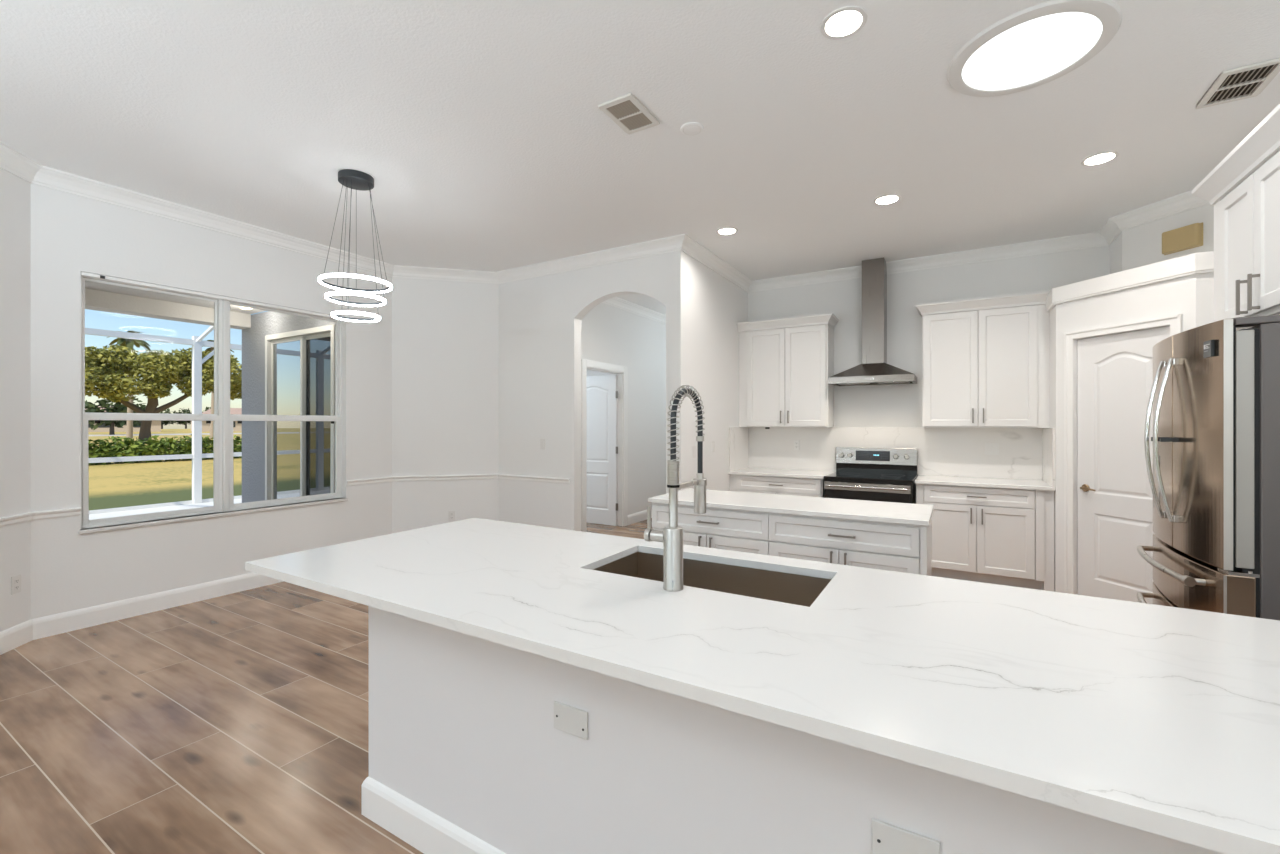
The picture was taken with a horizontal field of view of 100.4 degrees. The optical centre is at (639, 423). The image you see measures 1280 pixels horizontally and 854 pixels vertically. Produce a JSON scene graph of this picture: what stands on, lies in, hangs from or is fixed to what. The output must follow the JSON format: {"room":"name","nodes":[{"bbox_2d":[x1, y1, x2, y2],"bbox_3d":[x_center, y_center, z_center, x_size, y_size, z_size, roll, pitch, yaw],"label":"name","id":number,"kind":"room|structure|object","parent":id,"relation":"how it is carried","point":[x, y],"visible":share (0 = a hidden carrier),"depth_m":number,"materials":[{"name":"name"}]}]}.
{"room":"kitchen","nodes":[
{"label":"kitchen","id":0,"kind":"room"},
{"bbox_2d":[0,168,30,631],"bbox_3d":[-3.975,-0.264,2.896,0.131,3.420,1.471,0,0,-14],"label":"wall","id":1,"kind":"structure","parent":0,"point":[15,192],"depth_m":3.45,"materials":[{"name":"white paint"}]},
{"bbox_2d":[11,574,20,594],"bbox_3d":[-4.047,1.041,3.462,0.008,0.115,0.070,0,0,-14],"label":"outlet cover","id":2,"kind":"object","parent":1,"relation":"attached to","point":[15,580],"visible":1,"depth_m":3.46,"materials":[{"name":"white plastic"}]},
{"bbox_2d":[85,289,250,329],"bbox_3d":[-8.911,-1.524,2.872,0.300,0.200,11.850,0,0,31],"label":"beam","id":3,"kind":"structure","parent":0,"point":[96,300],"depth_m":6.98,"materials":[{"name":"white paint"}]},
{"bbox_2d":[85,281,264,313],"bbox_3d":[-6.937,-1.689,1.702,4.730,0.130,11.850,0,0,31],"label":"ceiling","id":4,"kind":"structure","parent":0,"point":[88,285],"depth_m":6.79,"materials":[{"name":"white paint"}]},
{"bbox_2d":[31,183,391,618],"bbox_3d":[-3.457,-0.264,4.747,0.130,3.420,2.760,0,0,31],"label":"wall","id":5,"kind":"structure","parent":0,"point":[71,234],"depth_m":4.16,"materials":[{"name":"white paint"}]},
{"bbox_2d":[0,507,80,526],"bbox_3d":[-3.905,0.618,2.977,0.169,0.056,1.589,0,0,-9],"label":"trim","id":6,"kind":"structure","parent":5,"relation":"attached to","point":[39,515],"depth_m":3.59,"materials":[{"name":"white wood"}]},
{"bbox_2d":[0,572,282,654],"bbox_3d":[-2.892,1.377,3.720,1.890,0.138,5.450,0,0,31],"label":"baseboard","id":7,"kind":"structure","parent":5,"relation":"attached to","point":[11,638],"depth_m":3.95,"materials":[{"name":"white wood"}]},
{"bbox_2d":[78,272,347,533],"bbox_3d":[-3.519,-0.154,4.623,0.150,1.865,1.932,0,0,31],"label":"window","id":8,"kind":"structure","parent":5,"relation":"in","point":[223,475],"depth_m":4.55,"materials":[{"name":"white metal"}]},
{"bbox_2d":[0,142,1209,291],"bbox_3d":[-2.023,-1.668,3.248,12.457,0.112,5.240,0,0,-29],"label":"trim","id":9,"kind":"structure","parent":5,"relation":"attached to","point":[12,161],"depth_m":5.03,"materials":[{"name":"white"}]},
{"bbox_2d":[242,311,334,502],"bbox_3d":[-4.208,-0.024,7.059,4.080,3.180,0.150,0,0,31],"label":"wall","id":10,"kind":"structure","parent":0,"point":[263,324],"depth_m":7.80,"materials":[{"name":"grey paint"}]},
{"bbox_2d":[265,324,334,499],"bbox_3d":[-4.588,0.092,7.261,1.740,2.717,0.150,0,0,31],"label":"slider","id":11,"kind":"object","parent":10,"relation":"attached to","point":[299,364],"visible":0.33,"depth_m":7.28,"materials":[{"name":"white metal"}]},
{"bbox_2d":[0,518,651,853],"bbox_3d":[-1.149,1.446,2.620,17.119,0.001,13.878,0,0,31],"label":"floor","id":12,"kind":"structure","parent":0,"point":[238,722],"depth_m":2.49,"materials":[{"name":"brown wood"}]},
{"bbox_2d":[730,474,824,497],"bbox_3d":[1.589,1.004,5.995,1.013,0.884,0.656,0,0,31],"label":"base cabinet","id":13,"kind":"object","parent":12,"relation":"on","point":[810,487],"visible":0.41,"depth_m":5.72,"materials":[{"name":"white paint"}]},
{"bbox_2d":[728,468,835,478],"bbox_3d":[1.594,0.547,5.986,1.032,0.030,0.633,0,0,31],"label":"countertop","id":14,"kind":"structure","parent":13,"relation":"on","point":[814,474],"depth_m":5.85,"materials":[{"name":"white stone"}]},
{"bbox_2d":[652,502,930,575],"bbox_3d":[0.983,1.004,3.651,1.754,0.884,0.656,0,0,31],"label":"kitchen island","id":15,"kind":"object","parent":12,"relation":"on","point":[905,548],"visible":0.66,"depth_m":3.29,"materials":[{"name":"white paint"}]},
{"bbox_2d":[648,488,933,525],"bbox_3d":[0.994,0.547,3.670,1.778,0.030,0.673,0,0,31],"label":"island countertop","id":16,"kind":"structure","parent":15,"relation":"on","point":[864,510],"depth_m":3.46,"materials":[{"name":"white stone"}]},
{"bbox_2d":[362,606,1223,853],"bbox_3d":[0.736,1.004,1.431,3.595,0.884,0.867,0,0,31],"label":"base cabinet","id":17,"kind":"object","parent":12,"relation":"on","point":[467,755],"visible":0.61,"depth_m":1.41,"materials":[{"name":"white paint"}]},
{"bbox_2d":[554,701,587,739],"bbox_3d":[-0.195,0.829,1.493,0.118,0.076,0.009,0,0,31],"label":"blank plate","id":18,"kind":"object","parent":17,"relation":"attached to","point":[569,719],"visible":1,"depth_m":1.49,"materials":[{"name":"white plastic"}]},
{"bbox_2d":[245,518,1279,853],"bbox_3d":[0.519,0.547,1.503,4.071,0.030,1.135,0,0,31],"label":"countertop","id":19,"kind":"structure","parent":17,"relation":"on","point":[1157,719],"depth_m":1.21,"materials":[{"name":"white stone"}]},
{"bbox_2d":[644,385,706,590],"bbox_3d":[0.131,0.199,1.830,0.132,0.664,0.268,0,0,31],"label":"kitchen faucet","id":20,"kind":"object","parent":19,"relation":"on","point":[671,536],"visible":1,"depth_m":1.72,"materials":[{"name":"silver metal"}]},
{"bbox_2d":[594,552,831,606],"bbox_3d":[0.242,0.674,1.948,0.867,0.224,0.453,0,0,31],"label":"sink","id":21,"kind":"object","parent":19,"relation":"in","point":[802,590],"visible":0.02,"depth_m":2.12,"materials":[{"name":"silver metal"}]},
{"bbox_2d":[872,818,939,853],"bbox_3d":[0.529,0.849,1.064,0.122,0.076,0.009,0,0,31],"label":"blank plate","id":22,"kind":"object","parent":17,"relation":"attached to","point":[887,838],"visible":1,"depth_m":1.07,"materials":[{"name":"white plastic"}]},
{"bbox_2d":[824,447,917,503],"bbox_3d":[2.362,0.851,5.456,0.812,1.190,0.728,0,0,31],"label":"range","id":23,"kind":"object","parent":12,"relation":"on","point":[862,473],"visible":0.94,"depth_m":5.47,"materials":[{"name":"black metal"}]},
{"bbox_2d":[824,472,916,482],"bbox_3d":[2.365,0.539,5.463,0.812,0.023,0.610,0,0,31],"label":"cooktop","id":24,"kind":"object","parent":23,"relation":"in","point":[844,477],"depth_m":5.36,"materials":[{"name":"black glass"}]},
{"bbox_2d":[916,484,1053,591],"bbox_3d":[3.212,1.004,5.033,1.040,0.884,0.656,0,0,31],"label":"base cabinet","id":25,"kind":"object","parent":12,"relation":"on","point":[999,536],"visible":0.98,"depth_m":4.75,"materials":[{"name":"white paint"}]},
{"bbox_2d":[915,475,1054,490],"bbox_3d":[3.204,0.547,5.031,1.056,0.030,0.633,0,0,31],"label":"countertop","id":26,"kind":"structure","parent":25,"relation":"on","point":[921,479],"depth_m":4.91,"materials":[{"name":"white stone"}]},
{"bbox_2d":[1137,315,1279,620],"bbox_3d":[2.640,0.514,2.128,0.915,1.804,0.832,0,0,31],"label":"refrigerator","id":27,"kind":"object","parent":12,"relation":"on","point":[1214,397],"visible":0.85,"depth_m":1.98,"materials":[{"name":"grey metal"}]},
{"bbox_2d":[392,277,498,533],"bbox_3d":[-2.200,-0.264,6.058,1.223,3.420,0.134,0,0,-15],"label":"wall","id":28,"kind":"structure","parent":0,"point":[445,334],"depth_m":5.99,"materials":[{"name":"white paint"}]},
{"bbox_2d":[449,511,454,520],"bbox_3d":[-2.119,1.037,6.008,0.070,0.115,0.008,0,0,-14],"label":"outlet cover","id":29,"kind":"object","parent":28,"relation":"attached to","point":[451,513],"visible":1,"depth_m":6.01,"materials":[{"name":"white plastic"}]},
{"bbox_2d":[346,474,569,485],"bbox_3d":[-1.885,0.603,5.805,2.256,0.056,0.621,0,0,-5],"label":"trim","id":30,"kind":"structure","parent":28,"relation":"attached to","point":[476,476],"depth_m":5.89,"materials":[{"name":"white wood"}]},
{"bbox_2d":[499,253,680,530],"bbox_3d":[-0.607,-0.264,5.603,2.360,3.420,0.120,0,0,31],"label":"wall","id":31,"kind":"structure","parent":0,"point":[540,317],"depth_m":5.75,"materials":[{"name":"white paint"}]},
{"bbox_2d":[540,439,544,448],"bbox_3d":[-1.057,0.217,5.795,0.072,0.116,0.010,0,0,31],"label":"light switch","id":32,"kind":"object","parent":31,"relation":"attached to","point":[542,441],"visible":1,"depth_m":5.79,"materials":[{"name":"white plastic"}]},
{"bbox_2d":[587,370,614,376],"bbox_3d":[-1.538,-0.054,10.521,5.020,3.000,0.130,0,0,31],"label":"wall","id":33,"kind":"structure","parent":0,"point":[589,373],"depth_m":10.02,"materials":[{"name":"white paint"}]},
{"bbox_2d":[581,303,665,514],"bbox_3d":[-0.282,-0.264,7.591,0.130,3.420,3.630,0,0,31],"label":"wall","id":34,"kind":"structure","parent":0,"point":[609,334],"depth_m":7.93,"materials":[{"name":"white paint"}]},
{"bbox_2d":[587,375,617,525],"bbox_3d":[-0.664,0.373,7.727,0.835,2.130,0.055,0,0,31],"label":"hallway door","id":35,"kind":"structure","parent":34,"relation":"in","point":[602,393],"depth_m":7.65,"materials":[{"name":"white paint"}]},
{"bbox_2d":[581,359,627,531],"bbox_3d":[-0.514,0.317,7.181,0.150,2.267,1.070,0,0,31],"label":"trim","id":36,"kind":"structure","parent":34,"relation":"attached to","point":[622,378],"depth_m":7.53,"materials":[{"name":"white wood"}]},
{"bbox_2d":[602,297,665,323],"bbox_3d":[-0.188,-1.668,7.535,0.090,0.112,3.630,0,0,31],"label":"trim","id":37,"kind":"structure","parent":34,"relation":"attached to","point":[616,302],"depth_m":7.75,"materials":[{"name":"white wood"}]},
{"bbox_2d":[628,509,651,524],"bbox_3d":[0.262,1.377,8.367,0.016,0.138,1.740,0,0,31],"label":"baseboard","id":38,"kind":"structure","parent":34,"relation":"attached to","point":[640,516],"depth_m":7.86,"materials":[{"name":"white wood"}]},
{"bbox_2d":[0,0,1279,314],"bbox_3d":[0.490,-1.724,1.512,10.100,0.001,13.500,0,0,31],"label":"ceiling","id":39,"kind":"structure","parent":0,"point":[484,139],"depth_m":3.00,"materials":[{"name":"white paint"}]},
{"bbox_2d":[318,169,391,321],"bbox_3d":[-1.979,-1.231,3.720,0.458,0.986,0.458,0,0,31],"label":"ring chandelier","id":40,"kind":"object","parent":39,"relation":"hanging from","point":[349,178],"visible":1,"depth_m":3.68,"materials":[{"name":"grey metal"}]},
{"bbox_2d":[318,273,391,292],"bbox_3d":[-1.979,-0.977,3.720,0.458,0.020,0.458,0,0,31],"label":"diffuser","id":41,"kind":"object","parent":40,"relation":"attached to","point":[322,276],"depth_m":3.68,"materials":[{"name":"white plastic"}]},
{"bbox_2d":[325,291,385,306],"bbox_3d":[-1.979,-0.869,3.720,0.378,0.020,0.378,0,0,31],"label":"diffuser","id":42,"kind":"object","parent":40,"relation":"attached to","point":[328,294],"depth_m":3.70,"materials":[{"name":"white plastic"}]},
{"bbox_2d":[331,311,380,321],"bbox_3d":[-1.979,-0.748,3.720,0.306,0.020,0.306,0,0,31],"label":"diffuser","id":43,"kind":"object","parent":40,"relation":"attached to","point":[376,318],"depth_m":3.71,"materials":[{"name":"white plastic"}]},
{"bbox_2d":[598,93,659,133],"bbox_3d":[-0.056,-1.717,2.963,0.218,0.014,0.320,0,0,31],"label":"ceiling vent","id":44,"kind":"object","parent":39,"relation":"in","point":[627,111],"visible":1,"depth_m":2.95,"materials":[{"name":"white metal"}]},
{"bbox_2d":[680,122,703,135],"bbox_3d":[0.304,-1.718,3.111,0.136,0.011,0.136,0,0,31],"label":"cover plate","id":45,"kind":"object","parent":39,"relation":"attached to","point":[690,128],"visible":1,"depth_m":3.09,"materials":[{"name":"white paint"}]},
{"bbox_2d":[716,227,737,234],"bbox_3d":[0.777,-1.771,4.764,0.192,0.106,0.192,0,0,31],"label":"recessed light","id":46,"kind":"object","parent":39,"relation":"in","point":[726,230],"visible":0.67,"depth_m":4.81,"materials":[{"name":"white plastic"}]},
{"bbox_2d":[820,5,867,39],"bbox_3d":[0.875,-1.771,2.292,0.192,0.106,0.192,0,0,31],"label":"recessed light","id":47,"kind":"object","parent":39,"relation":"in","point":[846,21],"visible":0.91,"depth_m":2.32,"materials":[{"name":"white plastic"}]},
{"bbox_2d":[873,194,900,204],"bbox_3d":[1.896,-1.771,4.096,0.192,0.106,0.192,0,0,31],"label":"recessed light","id":48,"kind":"object","parent":39,"relation":"in","point":[890,198],"visible":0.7,"depth_m":4.14,"materials":[{"name":"white plastic"}]},
{"bbox_2d":[947,0,1122,96],"bbox_3d":[1.798,-1.710,2.474,0.652,0.028,0.652,0,0,31],"label":"skylight","id":49,"kind":"object","parent":39,"relation":"attached to","point":[1037,45],"visible":1,"depth_m":2.41,"materials":[{"name":"white plastic"}]},
{"bbox_2d":[962,12,1101,89],"bbox_3d":[1.798,-1.708,2.474,0.524,0.024,0.524,0,0,31],"label":"diffuser","id":50,"kind":"object","parent":49,"relation":"attached to","point":[1046,47],"depth_m":2.43,"materials":[{"name":"white plastic"}]},
{"bbox_2d":[1081,151,1118,165],"bbox_3d":[2.983,-1.771,3.462,0.192,0.106,0.192,0,0,31],"label":"recessed light","id":51,"kind":"object","parent":39,"relation":"in","point":[1103,157],"visible":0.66,"depth_m":3.49,"materials":[{"name":"white plastic"}]},
{"bbox_2d":[1196,58,1279,108],"bbox_3d":[3.034,-1.717,2.694,0.238,0.014,0.350,0,0,31],"label":"ceiling vent","id":52,"kind":"object","parent":39,"relation":"in","point":[1239,83],"visible":1,"depth_m":2.69,"materials":[{"name":"white metal"}]},
{"bbox_2d":[668,250,747,492],"bbox_3d":[0.825,-0.264,5.836,0.135,3.420,1.980,0,0,31],"label":"wall","id":53,"kind":"structure","parent":0,"point":[704,329],"depth_m":5.42,"materials":[{"name":"white paint"}]},
{"bbox_2d":[693,446,695,457],"bbox_3d":[0.531,0.273,5.198,0.010,0.115,0.070,0,0,31],"label":"light switch","id":54,"kind":"object","parent":53,"relation":"attached to","point":[694,447],"visible":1,"depth_m":5.19,"materials":[{"name":"white plastic"}]},
{"bbox_2d":[712,441,714,451],"bbox_3d":[0.772,0.240,5.604,0.010,0.115,0.070,0,0,31],"label":"light switch","id":55,"kind":"object","parent":53,"relation":"attached to","point":[713,442],"visible":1,"depth_m":5.59,"materials":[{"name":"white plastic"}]},
{"bbox_2d":[729,427,748,470],"bbox_3d":[1.161,0.284,6.251,0.018,0.495,0.618,0,0,31],"label":"backsplash","id":56,"kind":"structure","parent":53,"relation":"attached to","point":[738,436],"depth_m":6.21,"materials":[{"name":"stone"}]},
{"bbox_2d":[748,245,1109,479],"bbox_3d":[2.754,-0.264,5.767,3.525,3.420,0.130,0,0,31],"label":"wall","id":57,"kind":"structure","parent":0,"point":[898,405],"depth_m":5.67,"materials":[{"name":"white paint"}]},
{"bbox_2d":[737,313,838,428],"bbox_3d":[1.679,-0.560,6.101,1.060,1.237,0.382,0,0,31],"label":"upper cabinet","id":58,"kind":"object","parent":57,"relation":"attached to","point":[786,365],"visible":1,"depth_m":5.97,"materials":[{"name":"white paint"}]},
{"bbox_2d":[829,258,916,385],"bbox_3d":[2.442,-1.072,5.592,0.800,1.300,0.480,0,0,31],"label":"range hood","id":59,"kind":"object","parent":57,"relation":"attached to","point":[874,369],"visible":1,"depth_m":5.55,"materials":[{"name":"silver metal"}]},
{"bbox_2d":[749,427,1041,479],"bbox_3d":[2.571,0.284,5.787,2.916,0.495,0.020,0,0,31],"label":"backsplash","id":60,"kind":"structure","parent":57,"relation":"attached to","point":[958,452],"depth_m":5.55,"materials":[{"name":"stone"}]},
{"bbox_2d":[794,440,799,449],"bbox_3d":[1.825,0.246,6.213,0.070,0.115,0.008,0,0,31],"label":"outlet cover","id":61,"kind":"object","parent":60,"relation":"attached to","point":[796,442],"visible":1,"depth_m":6.21,"materials":[{"name":"white plastic"}]},
{"bbox_2d":[916,291,1049,427],"bbox_3d":[3.276,-0.572,5.154,1.062,1.215,0.382,0,0,31],"label":"upper cabinet","id":62,"kind":"object","parent":57,"relation":"attached to","point":[986,361],"visible":0.99,"depth_m":5.01,"materials":[{"name":"white paint"}]},
{"bbox_2d":[1050,305,1055,591],"bbox_3d":[3.696,0.221,4.743,0.080,2.450,0.670,0,0,31],"label":"wall","id":63,"kind":"structure","parent":0,"point":[1053,311],"depth_m":4.54,"materials":[{"name":"white paint"}]},
{"bbox_2d":[1042,428,1054,486],"bbox_3d":[3.655,0.284,4.772,0.020,0.495,0.618,0,0,31],"label":"backsplash","id":64,"kind":"structure","parent":63,"relation":"attached to","point":[1048,434],"depth_m":4.71,"materials":[{"name":"stone"}]},
{"bbox_2d":[1056,274,1195,594],"bbox_3d":[3.655,0.221,4.036,0.100,2.450,0.933,0,0,-14],"label":"wall","id":65,"kind":"structure","parent":0,"point":[1177,295],"depth_m":4.24,"materials":[{"name":"white paint"}]},
{"bbox_2d":[1077,326,1169,603],"bbox_3d":[3.624,0.377,4.019,0.098,2.123,0.649,0,0,-14],"label":"pantry door","id":66,"kind":"structure","parent":65,"relation":"in","point":[1115,371],"depth_m":4.08,"materials":[{"name":"white paint"}]},
{"bbox_2d":[1064,313,1182,593],"bbox_3d":[3.598,0.346,4.014,0.022,2.200,0.784,0,0,-14],"label":"trim","id":67,"kind":"structure","parent":65,"relation":"attached to","point":[1175,321],"depth_m":4.34,"materials":[{"name":"white wood"}]},
{"bbox_2d":[1110,204,1213,273],"bbox_3d":[4.312,-0.264,4.291,0.660,3.420,1.080,0,0,31],"label":"wall","id":68,"kind":"structure","parent":0,"point":[1141,245],"depth_m":4.24,"materials":[{"name":"white paint"}]},
{"bbox_2d":[1162,222,1202,254],"bbox_3d":[4.098,-1.401,4.041,0.056,0.171,0.238,0,0,-14],"label":"door chime","id":69,"kind":"object","parent":68,"relation":"attached to","point":[1187,237],"visible":1,"depth_m":4.01,"materials":[{"name":"beige plastic"}]},
{"bbox_2d":[1196,272,1213,326],"bbox_3d":[3.894,0.221,3.527,0.340,2.450,0.100,0,0,31],"label":"wall","id":70,"kind":"structure","parent":0,"point":[1204,281],"depth_m":3.55,"materials":[{"name":"white paint"}]},
{"bbox_3d":[3.201,-0.264,1.898,0.130,3.420,4.470,0,0,31],"label":"wall","id":71,"kind":"structure","parent":0,"visible":0},
{"bbox_2d":[1191,104,1279,330],"bbox_3d":[2.861,-0.827,2.123,0.675,0.745,1.040,0,0,31],"label":"upper cabinet","id":72,"kind":"object","parent":71,"relation":"attached to","point":[1243,189],"visible":0.98,"depth_m":2.31,"materials":[{"name":"white paint"}]},
{"label":"outside","id":73,"kind":"structure","parent":0,"visible":0},
{"bbox_2d":[88,429,241,510],"bbox_3d":[-72.310,1.681,54.510,260.000,0.130,300.000,0,0,31],"label":"lawn","id":74,"kind":"structure","parent":73,"point":[114,485],"depth_m":15.53,"materials":[{"name":"green plant"}]},
{"bbox_2d":[85,406,160,431],"bbox_3d":[-109.124,-0.984,110.059,16.000,5.200,9.200,0,0,-44],"label":"house","id":75,"kind":"structure","parent":74,"relation":"on","point":[155,425],"depth_m":108.47,"materials":[{"name":"beige paint"}]},
{"bbox_2d":[107,331,153,437],"bbox_3d":[-57.379,-4.427,60.006,4.330,12.117,4.114,0,0,31],"label":"palm tree","id":76,"kind":"object","parent":74,"relation":"on","point":[130,343],"visible":0.35,"depth_m":59.79,"materials":[{"name":"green plant"}]},
{"bbox_2d":[85,345,241,442],"bbox_3d":[-42.224,-2.651,45.358,7.993,8.628,16.520,0,0,31],"label":"oak tree","id":77,"kind":"object","parent":74,"relation":"on","point":[158,370],"visible":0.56,"depth_m":44.49,"materials":[{"name":"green plant"}]},
{"bbox_2d":[88,434,241,464],"bbox_3d":[-19.506,1.146,25.129,1.977,1.581,28.858,0,0,31],"label":"hedge","id":78,"kind":"object","parent":74,"relation":"on","point":[160,447],"visible":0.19,"depth_m":22.47,"materials":[{"name":"green plant"}]},
{"bbox_2d":[191,408,241,431],"bbox_3d":[-91.851,-0.984,119.580,14.000,5.200,9.200,0,0,-44],"label":"house","id":79,"kind":"structure","parent":74,"relation":"on","point":[205,427],"depth_m":116.89,"materials":[{"name":"beige paint"}]},
{"bbox_2d":[202,340,233,437],"bbox_3d":[-48.066,-3.890,60.130,4.079,11.044,4.009,0,0,-26],"label":"palm tree","id":80,"kind":"object","parent":74,"relation":"on","point":[211,348],"visible":0.28,"depth_m":59.79,"materials":[{"name":"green plant"}]},
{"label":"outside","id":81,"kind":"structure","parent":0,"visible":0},
{"bbox_2d":[160,408,173,428],"bbox_3d":[-158.703,-2.085,177.023,6.788,7.422,7.475,0,0,31],"label":"tree","id":82,"kind":"object","parent":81,"point":[168,409],"visible":0.17,"depth_m":177.58,"materials":[{"name":"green plant"}]},
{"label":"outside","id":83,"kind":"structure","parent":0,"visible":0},
{"bbox_2d":[173,408,191,428],"bbox_3d":[-158.224,-2.047,186.058,6.826,7.346,8.043,0,0,31],"label":"tree","id":84,"kind":"object","parent":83,"point":[185,411],"visible":0.3,"depth_m":184.70,"materials":[{"name":"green plant"}]},
{"bbox_3d":[3.926,-1.064,4.229,1.000,0.120,1.320,0,0,31],"label":"wall","id":85,"kind":"structure","parent":0,"visible":0},
{"bbox_2d":[1046,251,1213,311],"bbox_3d":[3.709,-1.071,4.198,0.430,0.135,1.701,0,0,-6],"label":"trim","id":86,"kind":"structure","parent":85,"relation":"attached to","point":[1202,262],"depth_m":3.90,"materials":[{"name":"white wood"}]},
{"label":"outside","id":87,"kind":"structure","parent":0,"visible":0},
{"bbox_2d":[89,499,241,519],"bbox_3d":[-6.194,1.551,7.161,7.040,0.110,22.000,0,0,31],"label":"deck","id":88,"kind":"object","parent":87,"point":[205,504],"visible":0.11,"depth_m":9.22,"materials":[{"name":"white concrete"}]},
{"bbox_2d":[85,326,241,513],"bbox_3d":[-7.734,-0.566,8.075,3.258,4.124,14.000,0,0,31],"label":"cage","id":89,"kind":"object","parent":88,"relation":"on","point":[196,342],"visible":0.37,"depth_m":10.01,"materials":[{"name":"white metal"}]},
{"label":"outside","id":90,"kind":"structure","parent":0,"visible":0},
{"bbox_2d":[88,433,241,435],"bbox_3d":[-69.909,1.611,87.965,14.000,0.010,200.000,0,0,31],"label":"strip","id":91,"kind":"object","parent":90,"point":[186,433],"depth_m":81.62,"materials":[{"name":"beige"}]},
{"bbox_2d":[85,398,145,434],"bbox_3d":[-78.968,-1.471,79.912,6.964,6.195,9.120,0,0,31],"label":"tree","id":92,"kind":"object","parent":91,"relation":"on","point":[118,407],"visible":0.46,"depth_m":79.15,"materials":[{"name":"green plant"}]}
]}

